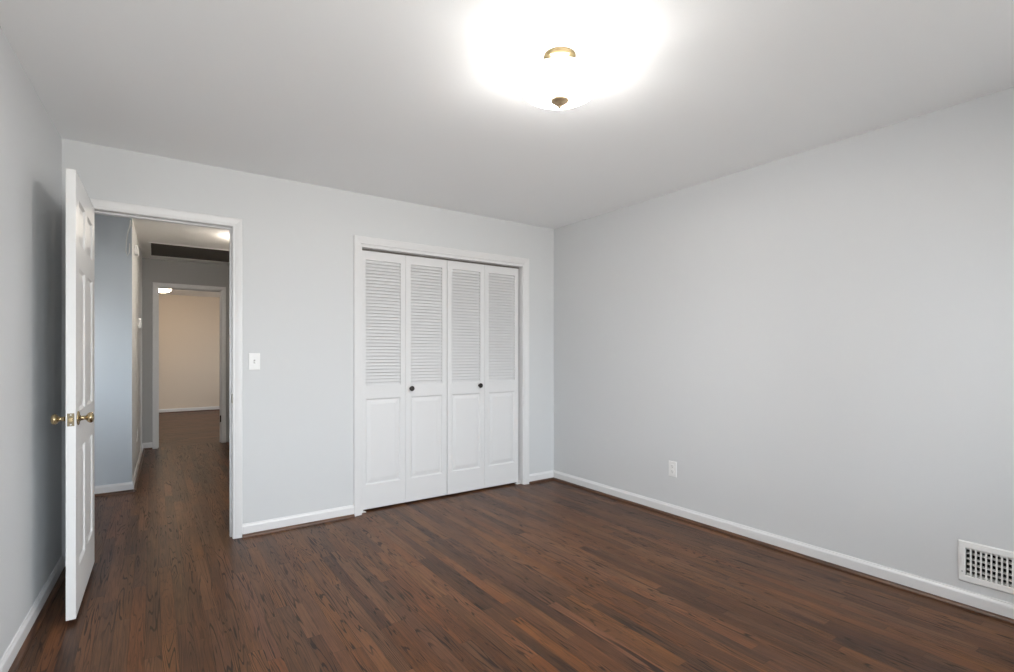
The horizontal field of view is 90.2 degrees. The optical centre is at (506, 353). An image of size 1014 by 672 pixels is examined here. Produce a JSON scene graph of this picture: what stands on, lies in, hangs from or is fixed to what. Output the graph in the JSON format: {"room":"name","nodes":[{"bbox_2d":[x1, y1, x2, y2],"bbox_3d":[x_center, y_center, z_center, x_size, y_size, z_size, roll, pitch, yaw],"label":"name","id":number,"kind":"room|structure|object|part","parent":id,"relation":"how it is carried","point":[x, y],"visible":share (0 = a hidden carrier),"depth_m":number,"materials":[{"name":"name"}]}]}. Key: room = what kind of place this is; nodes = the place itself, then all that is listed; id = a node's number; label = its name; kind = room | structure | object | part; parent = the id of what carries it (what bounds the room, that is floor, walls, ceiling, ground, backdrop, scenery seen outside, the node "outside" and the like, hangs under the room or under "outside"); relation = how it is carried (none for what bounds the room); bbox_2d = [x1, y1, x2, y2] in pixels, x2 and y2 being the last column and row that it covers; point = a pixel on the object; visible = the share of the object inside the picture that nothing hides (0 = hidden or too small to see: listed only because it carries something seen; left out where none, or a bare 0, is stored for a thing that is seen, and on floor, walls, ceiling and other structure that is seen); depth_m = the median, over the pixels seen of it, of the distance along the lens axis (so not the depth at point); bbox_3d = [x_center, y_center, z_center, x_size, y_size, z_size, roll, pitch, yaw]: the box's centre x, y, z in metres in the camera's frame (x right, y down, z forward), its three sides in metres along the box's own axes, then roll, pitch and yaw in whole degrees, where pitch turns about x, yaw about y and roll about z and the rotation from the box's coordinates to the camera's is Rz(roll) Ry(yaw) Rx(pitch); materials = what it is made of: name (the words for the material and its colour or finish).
{"room":"empty bedroom","nodes":[
{"label":"empty bedroom","id":0,"kind":"room"},
{"bbox_2d":[0,26,61,659],"bbox_3d":[-1.331,0.004,0.917,0.120,2.440,4.779,0,0,-33],"label":"wall","id":1,"kind":"structure","parent":0,"point":[30,141],"depth_m":2.21,"materials":[{"name":"grey paint"}]},
{"bbox_2d":[0,555,64,671],"bbox_3d":[-1.276,1.181,0.954,0.012,0.085,4.532,0,0,-33],"label":"baseboard","id":2,"kind":"structure","parent":1,"relation":"attached to","point":[6,661],"depth_m":2.20,"materials":[{"name":"white wood"}]},
{"bbox_2d":[8,566,65,671],"bbox_3d":[-1.263,1.214,0.963,0.019,0.019,4.532,0,0,-33],"label":"trim","id":3,"kind":"structure","parent":1,"relation":"attached to","point":[17,661],"depth_m":2.25,"materials":[{"name":"wood"}]},
{"bbox_2d":[95,214,131,485],"bbox_3d":[-4.135,0.004,3.932,1.953,2.440,0.012,0,0,-35],"label":"wall","id":4,"kind":"structure","parent":0,"point":[113,267],"depth_m":4.41,"materials":[{"name":"grey paint"}]},
{"bbox_2d":[95,482,133,493],"bbox_3d":[-4.123,1.181,3.925,1.965,0.085,0.012,0,0,-35],"label":"baseboard","id":5,"kind":"structure","parent":4,"relation":"attached to","point":[128,485],"depth_m":4.40,"materials":[{"name":"white wood"}]},
{"bbox_2d":[95,489,133,496],"bbox_3d":[-4.114,1.214,3.913,1.965,0.019,0.019,0,0,-35],"label":"trim","id":6,"kind":"structure","parent":4,"relation":"attached to","point":[132,490],"depth_m":4.40,"materials":[{"name":"wood"}]},
{"bbox_2d":[125,220,130,255],"bbox_3d":[-3.351,-1.019,4.469,0.041,0.325,0.009,0,0,-35],"label":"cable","id":7,"kind":"object","parent":4,"relation":"attached to","point":[130,220],"visible":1,"depth_m":4.46,"materials":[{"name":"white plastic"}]},
{"bbox_2d":[132,219,141,479],"bbox_3d":[-4.040,0.004,5.429,0.120,2.440,2.333,0,0,-34],"label":"wall","id":8,"kind":"structure","parent":0,"point":[136,260],"depth_m":5.19,"materials":[{"name":"white paint"}]},
{"bbox_2d":[134,245,138,255],"bbox_3d":[-3.578,-0.996,4.880,0.030,0.090,0.110,0,0,-34],"label":"door chime","id":9,"kind":"object","parent":8,"relation":"attached to","point":[136,248],"visible":0.99,"depth_m":4.83,"materials":[{"name":"white plastic"}]},
{"bbox_2d":[132,443,142,488],"bbox_3d":[-3.979,1.181,5.457,0.012,0.085,2.355,0,0,-34],"label":"baseboard","id":10,"kind":"structure","parent":8,"relation":"attached to","point":[141,450],"depth_m":5.09,"materials":[{"name":"white wood"}]},
{"bbox_2d":[134,448,144,490],"bbox_3d":[-3.966,1.214,5.466,0.019,0.019,2.355,0,0,-34],"label":"trim","id":11,"kind":"structure","parent":8,"relation":"attached to","point":[143,452],"depth_m":5.20,"materials":[{"name":"wood"}]},
{"bbox_2d":[138,318,140,328],"bbox_3d":[-4.039,-0.331,5.558,0.026,0.124,0.084,0,0,-34],"label":"thermostat","id":12,"kind":"object","parent":8,"relation":"attached to","point":[139,319],"visible":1,"depth_m":5.53,"materials":[{"name":"white plastic"}]},
{"bbox_2d":[142,258,228,442],"bbox_3d":[-4.238,0.004,6.787,1.305,2.440,0.120,0,0,-35],"label":"wall","id":13,"kind":"structure","parent":0,"point":[153,270],"depth_m":6.55,"materials":[{"name":"grey paint"}]},
{"bbox_2d":[143,442,151,447],"bbox_3d":[-4.591,1.181,6.458,0.097,0.085,0.012,0,0,-35],"label":"baseboard","id":14,"kind":"structure","parent":13,"relation":"attached to","point":[145,445],"depth_m":6.45,"materials":[{"name":"white wood"}]},
{"bbox_2d":[152,282,225,448],"bbox_3d":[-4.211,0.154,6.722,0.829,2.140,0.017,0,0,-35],"label":"trim","id":15,"kind":"structure","parent":13,"relation":"attached to","point":[155,285],"depth_m":6.56,"materials":[{"name":"white wood"}]},
{"bbox_2d":[159,294,219,408],"bbox_3d":[-6.429,0.004,10.894,6.200,2.440,0.120,0,0,-35],"label":"wall","id":16,"kind":"structure","parent":0,"point":[189,326],"depth_m":10.64,"materials":[{"name":"beige paint"}]},
{"bbox_2d":[159,406,219,412],"bbox_3d":[-6.391,1.181,10.840,6.200,0.085,0.012,0,0,-35],"label":"baseboard","id":17,"kind":"structure","parent":16,"relation":"attached to","point":[212,407],"depth_m":10.63,"materials":[{"name":"white wood"}]},
{"bbox_2d":[159,409,219,413],"bbox_3d":[-6.382,1.214,10.827,6.200,0.019,0.019,0,0,-35],"label":"trim","id":18,"kind":"structure","parent":16,"relation":"attached to","point":[214,409],"depth_m":10.61,"materials":[{"name":"wood"}]},
{"bbox_2d":[62,138,553,565],"bbox_3d":[-1.008,0.004,3.984,3.770,2.440,0.122,0,0,-35],"label":"wall","id":19,"kind":"structure","parent":0,"point":[297,237],"depth_m":3.58,"materials":[{"name":"grey paint"}]},
{"bbox_2d":[50,168,94,620],"bbox_3d":[-2.184,0.184,2.596,0.153,2.035,0.784,0,0,-34],"label":"door","id":20,"kind":"structure","parent":19,"relation":"in","point":[79,418],"depth_m":2.36,"materials":[{"name":"white paint"}]},
{"bbox_3d":[-2.044,0.299,2.300,0.051,0.049,0.049,0,0,-34],"label":"knob","id":21,"kind":"part","parent":20,"relation":"part of","materials":[{"name":"gold metal"}]},
{"bbox_3d":[-1.968,0.299,2.279,0.025,0.058,0.002,0,0,-34],"label":"latch plate","id":22,"kind":"part","parent":20,"relation":"part of","materials":[{"name":"gold metal"}]},
{"bbox_3d":[-1.960,0.299,2.358,0.051,0.049,0.049,0,0,-34],"label":"knob","id":23,"kind":"part","parent":20,"relation":"part of","materials":[{"name":"gold metal"}]},
{"bbox_2d":[99,214,222,229],"bbox_3d":[-2.198,0.164,3.234,0.864,2.120,0.017,0,0,-35],"label":"trim","id":24,"kind":"structure","parent":19,"relation":"attached to","point":[99,214],"depth_m":3.22,"materials":[{"name":"white wood"}]},
{"bbox_2d":[89,198,241,538],"bbox_3d":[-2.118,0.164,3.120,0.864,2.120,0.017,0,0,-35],"label":"trim","id":25,"kind":"structure","parent":19,"relation":"attached to","point":[236,223],"depth_m":3.34,"materials":[{"name":"white wood"}]},
{"bbox_2d":[249,353,259,369],"bbox_3d":[-1.704,0.054,3.411,0.070,0.115,0.016,0,0,-35],"label":"light switch","id":26,"kind":"object","parent":19,"relation":"attached to","point":[254,358],"visible":1,"depth_m":3.41,"materials":[{"name":"white plastic"}]},
{"bbox_2d":[242,505,353,533],"bbox_3d":[-1.459,1.181,3.585,0.749,0.085,0.012,0,0,-35],"label":"baseboard","id":27,"kind":"structure","parent":19,"relation":"attached to","point":[274,523],"depth_m":3.56,"materials":[{"name":"white wood"}]},
{"bbox_2d":[242,514,354,537],"bbox_3d":[-1.450,1.214,3.572,0.749,0.019,0.019,0,0,-35],"label":"trim","id":28,"kind":"structure","parent":19,"relation":"attached to","point":[351,515],"depth_m":3.55,"materials":[{"name":"wood"}]},
{"bbox_2d":[362,250,446,509],"bbox_3d":[-0.821,0.205,4.103,0.754,2.006,0.067,0,0,-35],"label":"door","id":29,"kind":"structure","parent":19,"relation":"in","point":[404,326],"depth_m":4.10,"materials":[{"name":"white paint"}]},
{"bbox_2d":[362,249,518,268],"bbox_3d":[-0.517,-0.807,4.340,1.522,0.010,0.024,0,0,-35],"label":"door track","id":30,"kind":"object","parent":19,"relation":"attached to","point":[362,249],"visible":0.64,"depth_m":4.27,"materials":[{"name":"grey metal"}]},
{"bbox_2d":[353,235,528,515],"bbox_3d":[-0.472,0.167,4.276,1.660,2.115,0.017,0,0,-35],"label":"trim","id":31,"kind":"structure","parent":19,"relation":"attached to","point":[357,240],"depth_m":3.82,"materials":[{"name":"white wood"}]},
{"bbox_2d":[447,260,517,494],"bbox_3d":[-0.200,0.205,4.540,0.754,2.006,0.067,0,0,-35],"label":"door","id":32,"kind":"structure","parent":19,"relation":"in","point":[482,324],"depth_m":4.52,"materials":[{"name":"white paint"}]},
{"bbox_2d":[529,477,552,483],"bbox_3d":[0.337,1.214,4.828,0.299,0.019,0.019,0,0,-35],"label":"trim","id":33,"kind":"structure","parent":19,"relation":"attached to","point":[547,479],"depth_m":4.82,"materials":[{"name":"wood"}]},
{"bbox_2d":[529,470,553,481],"bbox_3d":[0.328,1.181,4.841,0.299,0.085,0.012,0,0,-35],"label":"baseboard","id":34,"kind":"structure","parent":19,"relation":"attached to","point":[548,474],"depth_m":4.83,"materials":[{"name":"white wood"}]},
{"bbox_2d":[367,263,505,294],"bbox_3d":[-0.877,0.004,4.992,2.122,2.440,0.060,0,0,-35],"label":"wall","id":35,"kind":"structure","parent":0,"point":[367,263],"depth_m":5.05,"materials":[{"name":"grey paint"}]},
{"bbox_2d":[0,0,1013,297],"bbox_3d":[-2.573,-1.266,5.403,6.400,0.100,13.540,0,0,-35],"label":"ceiling","id":36,"kind":"structure","parent":0,"point":[444,104],"depth_m":2.29,"materials":[{"name":"white paint"}]},
{"bbox_2d":[159,289,171,293],"bbox_3d":[-6.298,-1.154,9.202,0.320,0.124,0.320,0,0,-35],"label":"ceiling lamp","id":37,"kind":"object","parent":36,"relation":"attached to","point":[161,291],"visible":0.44,"depth_m":9.16,"materials":[{"name":"white glass"}]},
{"bbox_2d":[149,242,228,262],"bbox_3d":[-3.797,-1.388,6.144,0.912,0.356,0.940,0,0,-35],"label":"ceiling vent","id":38,"kind":"object","parent":36,"relation":"in","point":[157,249],"visible":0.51,"depth_m":6.10,"materials":[{"name":"black metal"}]},
{"bbox_2d":[544,47,576,108],"bbox_3d":[0.215,-1.107,2.065,0.350,0.217,0.350,0,0,-35],"label":"ceiling lamp","id":39,"kind":"object","parent":36,"relation":"attached to","point":[559,57],"visible":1,"depth_m":2.05,"materials":[{"name":"white glass"}]},
{"bbox_2d":[547,60,555,69],"bbox_3d":[0.183,-1.173,2.065,0.047,0.038,0.047,0,0,-35],"label":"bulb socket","id":40,"kind":"object","parent":39,"relation":"attached to","point":[552,63],"depth_m":2.05,"materials":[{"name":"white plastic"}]},
{"bbox_3d":[0.183,-1.149,2.065,0.048,0.009,0.048,0,0,-35],"label":"bulb","id":41,"kind":"part","parent":39,"relation":"part of","materials":[{"name":"white glass"}]},
{"bbox_3d":[0.215,-1.115,2.065,0.010,0.150,0.010,0,0,-35],"label":"stem","id":42,"kind":"part","parent":39,"relation":"part of","materials":[{"name":"white metal"}]},
{"bbox_3d":[0.263,-1.149,2.065,0.048,0.009,0.048,0,0,-35],"label":"bulb","id":43,"kind":"part","parent":39,"relation":"part of","materials":[{"name":"white glass"}]},
{"bbox_2d":[17,410,1013,671],"bbox_3d":[-2.573,1.274,5.403,6.400,0.100,13.540,0,0,-35],"label":"floor","id":44,"kind":"structure","parent":0,"point":[552,575],"depth_m":2.53,"materials":[{"name":"brown wood"}]},
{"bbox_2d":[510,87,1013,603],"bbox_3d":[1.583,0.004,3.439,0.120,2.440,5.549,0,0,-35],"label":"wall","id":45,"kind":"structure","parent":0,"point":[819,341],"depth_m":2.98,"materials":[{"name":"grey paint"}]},
{"bbox_2d":[669,461,676,476],"bbox_3d":[1.247,0.869,3.806,0.008,0.115,0.070,0,0,-35],"label":"wall outlet","id":46,"kind":"object","parent":45,"relation":"attached to","point":[672,465],"visible":1,"depth_m":3.80,"materials":[{"name":"white plastic"}]},
{"bbox_2d":[553,470,1013,618],"bbox_3d":[1.753,1.181,3.082,0.012,0.085,4.529,0,0,-35],"label":"baseboard","id":47,"kind":"structure","parent":45,"relation":"attached to","point":[1004,608],"depth_m":2.93,"materials":[{"name":"white wood"}]},
{"bbox_2d":[553,477,1013,624],"bbox_3d":[1.740,1.214,3.073,0.019,0.019,4.529,0,0,-35],"label":"trim","id":48,"kind":"structure","parent":45,"relation":"attached to","point":[848,570],"depth_m":2.93,"materials":[{"name":"wood"}]},
{"bbox_2d":[958,539,1013,594],"bbox_3d":[2.380,1.002,2.365,0.210,0.196,0.364,0,0,-35],"label":"air vent","id":49,"kind":"object","parent":45,"relation":"in","point":[992,562],"visible":0.98,"depth_m":2.39,"materials":[{"name":"white metal"}]}
]}

